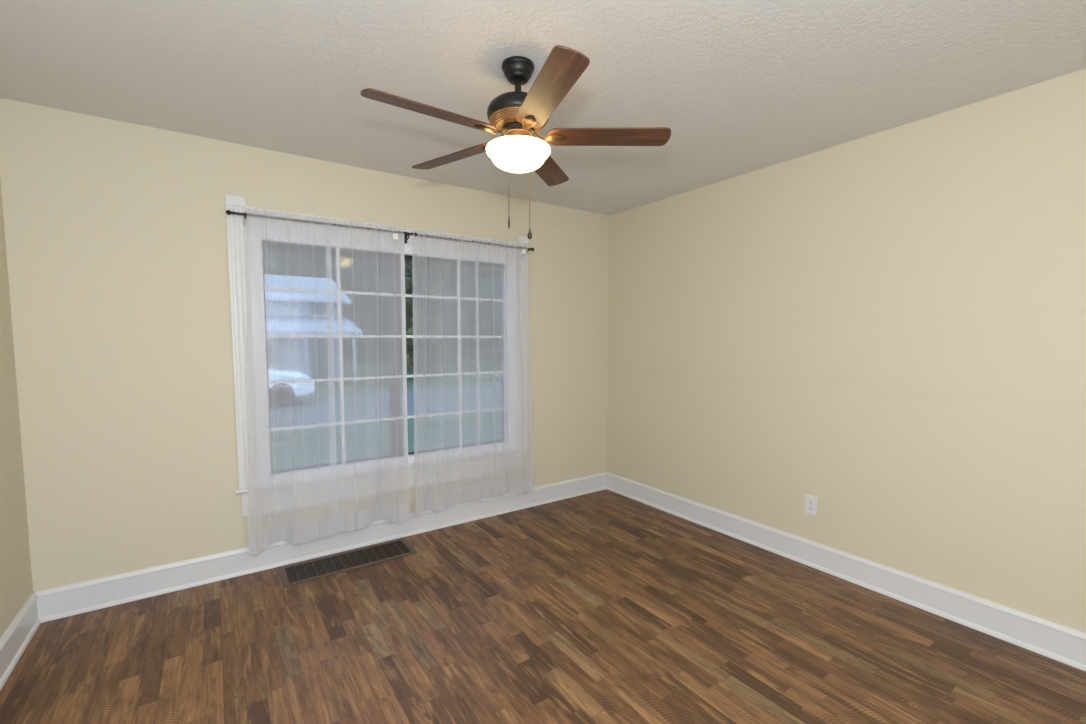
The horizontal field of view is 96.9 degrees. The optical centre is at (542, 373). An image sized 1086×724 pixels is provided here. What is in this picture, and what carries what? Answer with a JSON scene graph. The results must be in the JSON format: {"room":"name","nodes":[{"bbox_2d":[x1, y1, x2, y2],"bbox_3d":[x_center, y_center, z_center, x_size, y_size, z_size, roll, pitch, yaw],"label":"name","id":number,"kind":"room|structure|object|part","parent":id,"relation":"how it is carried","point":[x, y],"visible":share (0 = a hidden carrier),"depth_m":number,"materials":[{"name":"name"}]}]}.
{"room":"empty bedroom","nodes":[
{"label":"empty bedroom","id":0,"kind":"room"},
{"bbox_2d":[0,178,32,637],"bbox_3d":[-1.323,0.111,0.461,0.160,2.440,4.200,-3,5,-34],"label":"wall","id":1,"kind":"structure","parent":0,"point":[16,586],"depth_m":2.13,"materials":[{"name":"beige paint"}]},
{"bbox_2d":[0,592,40,690],"bbox_3d":[-1.247,1.248,0.595,0.024,0.151,4.200,-3,5,-34],"label":"baseboard","id":2,"kind":"structure","parent":1,"relation":"attached to","point":[20,632],"depth_m":2.07,"materials":[{"name":"white paint"}]},
{"bbox_2d":[0,98,608,591],"bbox_3d":[-0.978,-0.096,3.338,3.998,2.440,0.160,-3,5,-34],"label":"wall","id":3,"kind":"structure","parent":0,"point":[116,231],"depth_m":2.53,"materials":[{"name":"beige paint"}]},
{"bbox_2d":[33,472,606,622],"bbox_3d":[-0.926,1.051,3.344,3.678,0.151,0.024,-3,5,-34],"label":"baseboard","id":4,"kind":"structure","parent":3,"relation":"attached to","point":[59,602],"depth_m":2.84,"materials":[{"name":"white paint"}]},
{"bbox_2d":[225,194,528,517],"bbox_3d":[-0.957,-0.111,3.294,2.001,1.824,0.155,-3,5,-34],"label":"window","id":5,"kind":"structure","parent":3,"relation":"in","point":[515,428],"depth_m":3.07,"materials":[{"name":"white plastic"}]},
{"bbox_3d":[-1.703,-0.159,2.721,0.094,1.645,0.024,-3,5,-34],"label":"casing","id":6,"kind":"part","parent":5,"relation":"part of","materials":[{"name":"white paint"}]},
{"bbox_2d":[226,210,417,243],"bbox_3d":[-1.282,-0.877,2.907,1.063,0.084,0.076,-3,5,-34],"label":"curtain rod","id":7,"kind":"object","parent":5,"relation":"attached to","point":[406,234],"visible":0.97,"depth_m":2.84,"materials":[{"name":"brown metal"}]},
{"bbox_2d":[244,207,337,554],"bbox_3d":[-1.466,0.048,2.793,0.490,1.933,0.084,-3,5,-34],"label":"sheer curtain","id":8,"kind":"object","parent":7,"relation":"hanging from","point":[284,530],"visible":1,"depth_m":2.80,"materials":[{"name":"white fabric"}]},
{"bbox_3d":[-1.270,-0.892,2.887,0.987,0.022,0.014,-3,5,-34],"label":"rod","id":9,"kind":"part","parent":7,"relation":"part of","materials":[{"name":"brown metal"}]},
{"bbox_2d":[325,218,408,531],"bbox_3d":[-1.096,0.025,3.037,0.502,1.925,0.104,-3,5,-34],"label":"sheer curtain","id":10,"kind":"object","parent":7,"relation":"hanging from","point":[375,510],"visible":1,"depth_m":3.07,"materials":[{"name":"white fabric"}]},
{"bbox_3d":[-0.931,-0.912,3.200,1.780,0.112,0.024,-3,5,-34],"label":"head casing","id":11,"kind":"part","parent":5,"relation":"part of","materials":[{"name":"white paint"}]},
{"bbox_3d":[-0.985,-0.120,3.335,1.780,1.490,0.054,-3,5,-34],"label":"frame","id":12,"kind":"part","parent":5,"relation":"part of","materials":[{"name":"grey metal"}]},
{"bbox_2d":[418,234,533,256],"bbox_3d":[-0.461,-0.920,3.471,0.923,0.077,0.076,-3,5,-34],"label":"curtain rod","id":13,"kind":"object","parent":5,"relation":"attached to","point":[420,235],"visible":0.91,"depth_m":3.41,"materials":[{"name":"brown metal"}]},
{"bbox_2d":[412,229,480,516],"bbox_3d":[-0.673,0.004,3.356,0.513,1.929,0.064,-3,5,-34],"label":"sheer curtain","id":14,"kind":"object","parent":13,"relation":"hanging from","point":[456,495],"visible":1,"depth_m":3.35,"materials":[{"name":"white fabric"}]},
{"bbox_3d":[-0.463,-0.934,3.441,0.885,0.014,0.014,-3,5,-34],"label":"rod","id":15,"kind":"part","parent":13,"relation":"part of","materials":[{"name":"brown metal"}]},
{"bbox_2d":[475,238,532,497],"bbox_3d":[-0.280,-0.018,3.598,0.464,1.919,0.074,-3,5,-34],"label":"sheer curtain","id":16,"kind":"object","parent":13,"relation":"hanging from","point":[520,486],"visible":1,"depth_m":3.62,"materials":[{"name":"white fabric"}]},
{"bbox_3d":[-0.160,-0.235,3.781,0.093,1.645,0.024,-3,5,-34],"label":"casing","id":17,"kind":"part","parent":5,"relation":"part of","materials":[{"name":"white paint"}]},
{"bbox_2d":[0,489,1085,723],"bbox_3d":[0.258,1.299,1.637,3.998,0.100,4.520,-3,5,-34],"label":"floor","id":18,"kind":"structure","parent":0,"point":[605,606],"depth_m":2.11,"materials":[{"name":"brown wood"}]},
{"bbox_2d":[278,538,416,586],"bbox_3d":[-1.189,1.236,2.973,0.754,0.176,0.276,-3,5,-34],"label":"floor vent","id":19,"kind":"object","parent":18,"relation":"in","point":[290,576],"visible":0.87,"depth_m":2.95,"materials":[{"name":"grey metal"}]},
{"bbox_2d":[0,0,1085,215],"bbox_3d":[0.258,-1.244,1.455,3.998,0.120,4.520,-3,5,-34],"label":"ceiling","id":20,"kind":"structure","parent":0,"point":[740,87],"depth_m":1.94,"materials":[{"name":"white paint"}]},
{"bbox_2d":[360,45,670,238],"bbox_3d":[-0.133,-0.881,1.891,1.121,0.666,1.162,-3,5,-34],"label":"ceiling fan","id":21,"kind":"object","parent":20,"relation":"hanging from","point":[518,115],"visible":1,"depth_m":1.84,"materials":[{"name":"brown wood"}]},
{"bbox_3d":[-0.390,-0.925,1.703,0.489,0.006,0.114,-3,17,-36],"label":"blade","id":22,"kind":"part","parent":21,"relation":"part of","materials":[{"name":"brown wood"}]},
{"bbox_3d":[-0.391,-0.956,2.126,0.489,0.006,0.114,3,17,36],"label":"blade","id":23,"kind":"part","parent":21,"relation":"part of","materials":[{"name":"brown wood"}]},
{"bbox_3d":[-0.121,-0.755,1.835,0.004,0.333,0.090,1,4,9],"label":"pull chain","id":24,"kind":"part","parent":21,"relation":"part of","materials":[{"name":"metal"}]},
{"bbox_3d":[-0.098,-0.857,1.921,0.257,0.081,0.257,-3,5,-34],"label":"lamp shade","id":25,"kind":"part","parent":21,"relation":"part of","materials":[{"name":"white glass"}]},
{"bbox_3d":[-0.069,-0.776,2.021,0.004,0.318,0.092,1,4,15],"label":"pull chain","id":26,"kind":"part","parent":21,"relation":"part of","materials":[{"name":"metal"}]},
{"bbox_3d":[0.012,-0.965,2.257,0.114,0.006,0.489,-11,0,18],"label":"blade","id":27,"kind":"part","parent":21,"relation":"part of","materials":[{"name":"brown wood"}]},
{"bbox_3d":[0.014,-0.916,1.573,0.114,0.006,0.489,11,0,-18],"label":"blade","id":28,"kind":"part","parent":21,"relation":"part of","materials":[{"name":"brown wood"}]},
{"bbox_3d":[0.262,-0.941,1.916,0.489,0.006,0.114,0,-8,0],"label":"blade","id":29,"kind":"part","parent":21,"relation":"part of","materials":[{"name":"brown wood"}]},
{"bbox_2d":[607,69,1085,632],"bbox_3d":[1.839,-0.046,2.632,0.160,2.440,4.200,-3,5,-34],"label":"wall","id":30,"kind":"structure","parent":0,"point":[887,328],"depth_m":2.51,"materials":[{"name":"beige paint"}]},
{"bbox_2d":[805,494,817,515],"bbox_3d":[1.606,0.792,2.882,0.008,0.115,0.072,-3,5,-34],"label":"wall outlet","id":31,"kind":"object","parent":30,"relation":"attached to","point":[811,502],"visible":1,"depth_m":2.88,"materials":[{"name":"white plastic"}]},
{"bbox_2d":[606,472,1085,670],"bbox_3d":[1.763,1.100,2.662,0.024,0.151,4.200,-3,5,-34],"label":"baseboard","id":32,"kind":"structure","parent":30,"relation":"attached to","point":[1061,643],"depth_m":2.55,"materials":[{"name":"white paint"}]},
{"label":"outside","id":33,"kind":"structure","parent":0,"visible":0},
{"bbox_2d":[271,357,501,468],"bbox_3d":[-14.540,-0.232,30.750,55.000,0.200,59.400,-3,5,-34],"label":"lawn","id":34,"kind":"structure","parent":33,"point":[310,441],"depth_m":10.12,"materials":[{"name":"green plant"}]},
{"bbox_2d":[265,257,286,274],"bbox_3d":[-20.846,-8.503,32.531,6.316,16.055,6.280,3,5,33],"label":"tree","id":35,"kind":"object","parent":34,"relation":"on","point":[274,267],"visible":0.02,"depth_m":32.58,"materials":[{"name":"green plant"}]},
{"bbox_2d":[264,274,362,383],"bbox_3d":[-15.142,-2.094,20.708,11.800,4.950,10.600,-3,5,-34],"label":"house","id":36,"kind":"structure","parent":34,"relation":"on","point":[278,347],"depth_m":20.76,"materials":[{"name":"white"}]},
{"bbox_3d":[-9.236,-0.502,18.763,0.120,2.050,0.120,-3,5,-34],"label":"porch post","id":37,"kind":"part","parent":36,"relation":"part of","materials":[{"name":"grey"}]},
{"bbox_3d":[-7.753,-0.575,19.781,0.120,2.050,0.120,-3,5,-34],"label":"porch post","id":38,"kind":"part","parent":36,"relation":"part of","materials":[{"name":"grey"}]},
{"bbox_2d":[292,249,375,359],"bbox_3d":[-15.792,-8.686,36.149,6.251,15.901,6.580,-1,4,-14],"label":"tree","id":39,"kind":"object","parent":34,"relation":"on","point":[362,281],"visible":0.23,"depth_m":35.79,"materials":[{"name":"green plant"}]},
{"bbox_2d":[374,257,455,346],"bbox_3d":[-10.556,-8.806,39.965,6.742,15.591,6.253,0,4,-6],"label":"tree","id":40,"kind":"object","parent":34,"relation":"on","point":[382,269],"visible":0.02,"depth_m":39.17,"materials":[{"name":"green plant"}]},
{"bbox_2d":[376,259,455,378],"bbox_3d":[-5.830,-3.035,22.216,3.528,6.622,3.288,-1,4,-16],"label":"tree","id":41,"kind":"object","parent":34,"relation":"on","point":[433,326],"visible":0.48,"depth_m":21.69,"materials":[{"name":"green plant"}]},
{"bbox_2d":[374,262,472,369],"bbox_3d":[-7.189,-4.296,28.722,5.134,8.264,4.836,-3,5,-34],"label":"tree","id":42,"kind":"object","parent":34,"relation":"on","point":[431,358],"visible":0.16,"depth_m":28.22,"materials":[{"name":"green plant"}]},
{"bbox_2d":[463,268,500,354],"bbox_3d":[-4.302,-9.250,44.014,6.542,15.897,6.630,-3,5,-34],"label":"tree","id":43,"kind":"object","parent":34,"relation":"on","point":[471,309],"visible":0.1,"depth_m":43.32,"materials":[{"name":"green plant"}]},
{"bbox_2d":[478,266,500,365],"bbox_3d":[-1.891,-4.059,31.788,5.014,8.095,5.270,-3,5,-34],"label":"tree","id":44,"kind":"object","parent":34,"relation":"on","point":[487,291],"visible":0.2,"depth_m":30.68,"materials":[{"name":"green plant"}]},
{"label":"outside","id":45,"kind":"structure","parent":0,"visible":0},
{"bbox_2d":[263,245,491,360],"bbox_3d":[-16.408,-13.737,52.832,88.000,23.587,20.236,-3,5,-34],"label":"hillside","id":46,"kind":"structure","parent":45,"point":[363,308],"depth_m":43.25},
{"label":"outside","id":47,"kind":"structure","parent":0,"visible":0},
{"bbox_2d":[270,385,500,427],"bbox_3d":[-3.454,0.807,14.680,55.000,0.020,5.500,-3,5,-34],"label":"street","id":48,"kind":"structure","parent":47,"point":[382,399],"depth_m":13.31,"materials":[{"name":"grey asphalt"}]},
{"bbox_2d":[268,369,314,406],"bbox_3d":[-8.641,0.220,12.823,4.397,1.418,1.760,-3,5,-34],"label":"car","id":49,"kind":"object","parent":48,"relation":"on","point":[281,391],"visible":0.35,"depth_m":12.98,"materials":[{"name":"white paint"}]}
]}

